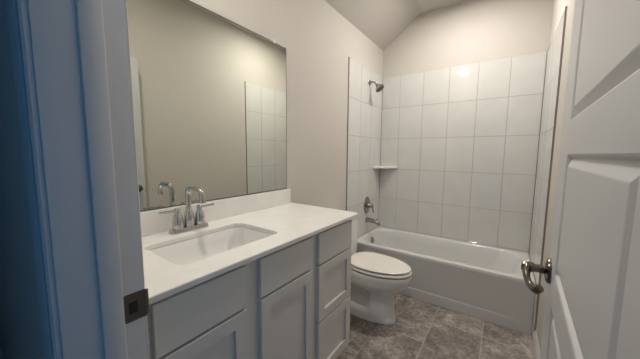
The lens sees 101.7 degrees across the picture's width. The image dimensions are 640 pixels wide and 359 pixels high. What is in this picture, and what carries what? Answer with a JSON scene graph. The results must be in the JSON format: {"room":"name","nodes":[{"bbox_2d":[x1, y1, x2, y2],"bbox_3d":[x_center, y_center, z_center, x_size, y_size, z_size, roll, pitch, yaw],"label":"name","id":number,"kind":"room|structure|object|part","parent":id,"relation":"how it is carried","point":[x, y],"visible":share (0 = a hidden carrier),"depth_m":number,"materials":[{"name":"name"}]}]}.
{"room":"bathroom","nodes":[
{"label":"bathroom","id":0,"kind":"room"},
{"bbox_2d":[0,0,43,358],"bbox_3d":[-0.479,-0.147,0.523,4.100,2.830,0.131,4,7,35],"label":"wall","id":1,"kind":"structure","parent":0,"point":[20,330],"depth_m":0.75,"materials":[{"name":"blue paint"}]},
{"bbox_2d":[5,0,62,358],"bbox_3d":[-0.176,0.193,0.249,0.914,2.214,0.018,4,7,35],"label":"trim","id":2,"kind":"structure","parent":1,"relation":"attached to","point":[16,10],"depth_m":0.46,"materials":[{"name":"grey paint"}]},
{"bbox_2d":[27,0,146,358],"bbox_3d":[-0.133,0.219,0.313,0.786,2.150,0.136,4,7,35],"label":"trim","id":3,"kind":"structure","parent":1,"relation":"attached to","point":[80,58],"depth_m":0.50,"materials":[{"name":"grey paint"}]},
{"bbox_2d":[123,288,148,323],"bbox_3d":[-0.408,0.281,0.584,0.016,0.064,0.057,2,6,16],"label":"strike plate","id":4,"kind":"object","parent":1,"relation":"attached to","point":[136,304],"visible":1,"depth_m":0.58,"materials":[{"name":"brown metal"}]},
{"bbox_2d":[124,0,148,358],"bbox_3d":[-0.429,0.158,0.610,0.070,2.207,0.020,4,7,35],"label":"trim","id":5,"kind":"structure","parent":1,"relation":"attached to","point":[125,1],"depth_m":0.57,"materials":[{"name":"grey paint"}]},
{"bbox_2d":[142,0,382,238],"bbox_3d":[-0.085,-0.158,2.123,0.110,2.535,2.928,4,7,35],"label":"wall","id":6,"kind":"structure","parent":0,"point":[334,115],"depth_m":2.18,"materials":[{"name":"grey paint"}]},
{"bbox_2d":[127,0,286,211],"bbox_3d":[-0.542,-0.375,1.359,0.010,0.971,1.081,4,7,35],"label":"mirror","id":7,"kind":"object","parent":6,"relation":"attached to","point":[209,90],"visible":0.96,"depth_m":1.30,"materials":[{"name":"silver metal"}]},
{"bbox_2d":[140,189,290,236],"bbox_3d":[-0.544,0.161,1.406,0.020,0.104,1.131,4,7,35],"label":"backsplash","id":8,"kind":"structure","parent":6,"relation":"attached to","point":[152,222],"depth_m":1.41,"materials":[{"name":"stone"}]},
{"bbox_3d":[0.500,-0.072,2.880,0.009,2.216,0.816,4,7,35],"label":"panel","id":9,"kind":"part","parent":6,"relation":"part of","materials":[{"name":"tile"}]},
{"bbox_2d":[364,197,373,213],"bbox_3d":[0.564,0.293,2.932,0.082,0.196,0.156,4,7,35],"label":"shower valve","id":10,"kind":"object","parent":6,"relation":"attached to","point":[367,205],"visible":1,"depth_m":2.92,"materials":[{"name":"silver metal"}]},
{"bbox_3d":[0.535,0.291,2.952,0.012,0.196,0.156,4,7,35],"label":"valve plate","id":11,"kind":"part","parent":10,"relation":"part of","materials":[{"name":"silver metal"}]},
{"bbox_3d":[0.568,0.319,2.932,0.071,0.114,0.064,4,7,35],"label":"handle","id":12,"kind":"part","parent":10,"relation":"part of","materials":[{"name":"silver metal"}]},
{"bbox_2d":[365,217,379,225],"bbox_3d":[0.597,0.468,2.926,0.167,0.073,0.058,4,7,35],"label":"tub spout","id":13,"kind":"object","parent":6,"relation":"attached to","point":[370,220],"visible":1,"depth_m":2.91,"materials":[{"name":"silver metal"}]},
{"bbox_2d":[368,80,383,91],"bbox_3d":[0.600,-1.000,2.770,0.164,0.140,0.100,4,7,35],"label":"shower fixture","id":14,"kind":"object","parent":6,"relation":"attached to","point":[379,87],"visible":1,"depth_m":2.75,"materials":[{"name":"silver metal"}]},
{"bbox_2d":[324,0,465,50],"bbox_3d":[0.577,-1.517,1.523,1.704,0.450,2.928,4,7,35],"label":"ceiling","id":15,"kind":"structure","parent":0,"point":[382,22],"depth_m":2.59,"materials":[{"name":"grey paint"}]},
{"bbox_2d":[336,293,532,358],"bbox_3d":[-0.039,1.229,1.305,4.100,0.060,4.422,4,7,35],"label":"floor","id":16,"kind":"structure","parent":0,"point":[421,329],"depth_m":1.89,"materials":[{"name":"tile"}]},
{"bbox_2d":[147,220,351,358],"bbox_3d":[-0.343,0.721,1.305,0.531,0.948,1.106,4,7,35],"label":"vanity cabinet","id":17,"kind":"object","parent":16,"relation":"on","point":[292,301],"visible":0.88,"depth_m":1.02,"materials":[{"name":"white paint"}]},
{"bbox_3d":[-0.353,0.389,0.806,0.020,0.152,0.299,4,7,35],"label":"false drawer","id":18,"kind":"part","parent":17,"relation":"part of","materials":[{"name":"white paint"}]},
{"bbox_3d":[-0.356,0.785,0.846,0.020,0.623,0.299,4,7,35],"label":"cabinet door","id":19,"kind":"part","parent":17,"relation":"part of","materials":[{"name":"white paint"}]},
{"bbox_2d":[140,189,357,304],"bbox_3d":[-0.320,0.187,1.262,0.554,0.124,1.156,4,7,35],"label":"countertop","id":20,"kind":"structure","parent":17,"relation":"on","point":[272,212],"depth_m":1.16,"materials":[{"name":"stone"}]},
{"bbox_2d":[158,186,213,234],"bbox_3d":[-0.603,0.129,1.193,0.192,0.209,0.192,-1,6,-11],"label":"faucet","id":21,"kind":"object","parent":20,"relation":"on","point":[190,223],"visible":1,"depth_m":1.18,"materials":[{"name":"silver metal"}]},
{"bbox_3d":[-0.653,0.141,1.128,0.016,0.015,0.082,4,7,35],"label":"lever","id":22,"kind":"part","parent":21,"relation":"part of","materials":[{"name":"silver metal"}]},
{"bbox_3d":[-0.634,0.172,1.159,0.048,0.088,0.049,4,7,35],"label":"handle","id":23,"kind":"part","parent":21,"relation":"part of","materials":[{"name":"silver metal"}]},
{"bbox_3d":[-0.605,0.222,1.206,0.052,0.023,0.176,4,7,35],"label":"plate","id":24,"kind":"part","parent":21,"relation":"part of","materials":[{"name":"silver metal"}]},
{"bbox_3d":[-0.560,0.122,1.165,0.154,0.188,0.047,4,7,35],"label":"spout","id":25,"kind":"part","parent":21,"relation":"part of","materials":[{"name":"silver metal"}]},
{"bbox_3d":[-0.575,0.164,1.242,0.048,0.088,0.049,4,7,35],"label":"handle","id":26,"kind":"part","parent":21,"relation":"part of","materials":[{"name":"silver metal"}]},
{"bbox_2d":[148,226,272,264],"bbox_3d":[-0.430,0.331,1.093,0.330,0.128,0.482,4,7,35],"label":"sink","id":27,"kind":"object","parent":20,"relation":"in","point":[188,251],"visible":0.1,"depth_m":1.20,"materials":[{"name":"white ceramic"}]},
{"bbox_3d":[-0.135,0.360,1.114,0.020,0.152,0.325,4,7,35],"label":"false drawer","id":28,"kind":"part","parent":17,"relation":"part of","materials":[{"name":"white paint"}]},
{"bbox_3d":[-0.138,0.755,1.154,0.020,0.623,0.325,4,7,35],"label":"cabinet door","id":29,"kind":"part","parent":17,"relation":"part of","materials":[{"name":"white paint"}]},
{"bbox_3d":[0.082,0.877,1.481,0.020,0.304,0.334,4,7,35],"label":"drawer","id":30,"kind":"part","parent":17,"relation":"part of","materials":[{"name":"white paint"}]},
{"bbox_3d":[0.084,0.569,1.450,0.020,0.297,0.334,4,7,35],"label":"drawer","id":31,"kind":"part","parent":17,"relation":"part of","materials":[{"name":"white paint"}]},
{"bbox_3d":[0.086,0.333,1.426,0.020,0.159,0.334,4,7,35],"label":"drawer","id":32,"kind":"part","parent":17,"relation":"part of","materials":[{"name":"white paint"}]},
{"bbox_2d":[350,214,411,323],"bbox_3d":[0.389,0.723,2.169,0.728,0.780,0.369,4,7,35],"label":"toilet","id":33,"kind":"object","parent":16,"relation":"on","point":[375,277],"visible":0.66,"depth_m":2.04,"materials":[{"name":"white ceramic"}]},
{"bbox_3d":[0.175,0.521,2.297,0.194,0.343,0.352,4,7,35],"label":"tank","id":34,"kind":"part","parent":33,"relation":"part of","materials":[{"name":"white ceramic"}]},
{"bbox_3d":[0.477,0.670,2.102,0.501,0.020,0.356,4,7,35],"label":"lid","id":35,"kind":"part","parent":33,"relation":"part of","materials":[{"name":"white plastic"}]},
{"bbox_3d":[0.458,0.915,2.139,0.556,0.404,0.364,4,7,35],"label":"bowl","id":36,"kind":"part","parent":33,"relation":"part of","materials":[{"name":"white ceramic"}]},
{"bbox_3d":[0.480,0.698,2.103,0.507,0.017,0.368,4,7,35],"label":"seat","id":37,"kind":"part","parent":33,"relation":"part of","materials":[{"name":"white plastic"}]},
{"bbox_2d":[356,227,535,334],"bbox_3d":[1.143,0.869,2.597,1.483,0.413,0.682,4,7,35],"label":"bathtub","id":38,"kind":"object","parent":16,"relation":"on","point":[486,283],"visible":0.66,"depth_m":2.27,"materials":[{"name":"white ceramic"}]},
{"bbox_2d":[378,0,552,253],"bbox_3d":[1.380,-0.364,2.798,1.504,2.830,0.109,4,7,35],"label":"wall","id":39,"kind":"structure","parent":0,"point":[463,90],"depth_m":2.64,"materials":[{"name":"white tile"}]},
{"bbox_2d":[373,166,396,168],"bbox_3d":[0.765,-0.141,3.058,0.212,0.025,0.212,4,7,35],"label":"corner shelf","id":40,"kind":"object","parent":39,"relation":"attached to","point":[374,167],"visible":1,"depth_m":3.04,"materials":[{"name":"white ceramic"}]},
{"bbox_2d":[529,0,574,349],"bbox_3d":[1.218,-0.203,1.195,0.110,2.830,2.928,4,7,35],"label":"wall","id":41,"kind":"structure","parent":0,"point":[558,53],"depth_m":1.74,"materials":[{"name":"grey paint"}]},
{"bbox_2d":[532,330,539,358],"bbox_3d":[0.899,1.174,0.984,0.014,0.128,1.990,4,7,35],"label":"baseboard","id":42,"kind":"structure","parent":41,"relation":"attached to","point":[535,346],"depth_m":1.69,"materials":[{"name":"grey paint"}]},
{"bbox_2d":[521,0,639,358],"bbox_3d":[0.455,0.220,0.453,0.163,2.103,0.774,5,7,38],"label":"door","id":43,"kind":"structure","parent":41,"relation":"in","point":[591,272],"depth_m":0.35,"materials":[{"name":"grey paint"}]},
{"bbox_3d":[0.578,0.267,0.708,0.052,0.054,0.124,5,7,38],"label":"lever","id":44,"kind":"part","parent":43,"relation":"part of","materials":[{"name":"silver metal"}]},
{"bbox_3d":[0.633,0.253,0.725,0.013,0.069,0.069,5,7,38],"label":"lever handle","id":45,"kind":"part","parent":43,"relation":"part of","materials":[{"name":"silver metal"}]},
{"bbox_3d":[-1.707,-0.151,0.474,2.350,2.830,1.363,4,7,35],"label":"wall","id":46,"kind":"structure","parent":0,"visible":0},
{"bbox_2d":[0,341,4,358],"bbox_3d":[-1.381,1.136,1.196,2.020,0.128,0.014,4,7,35],"label":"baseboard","id":47,"kind":"structure","parent":46,"relation":"attached to","point":[2,356],"depth_m":1.55,"materials":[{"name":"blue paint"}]}
]}

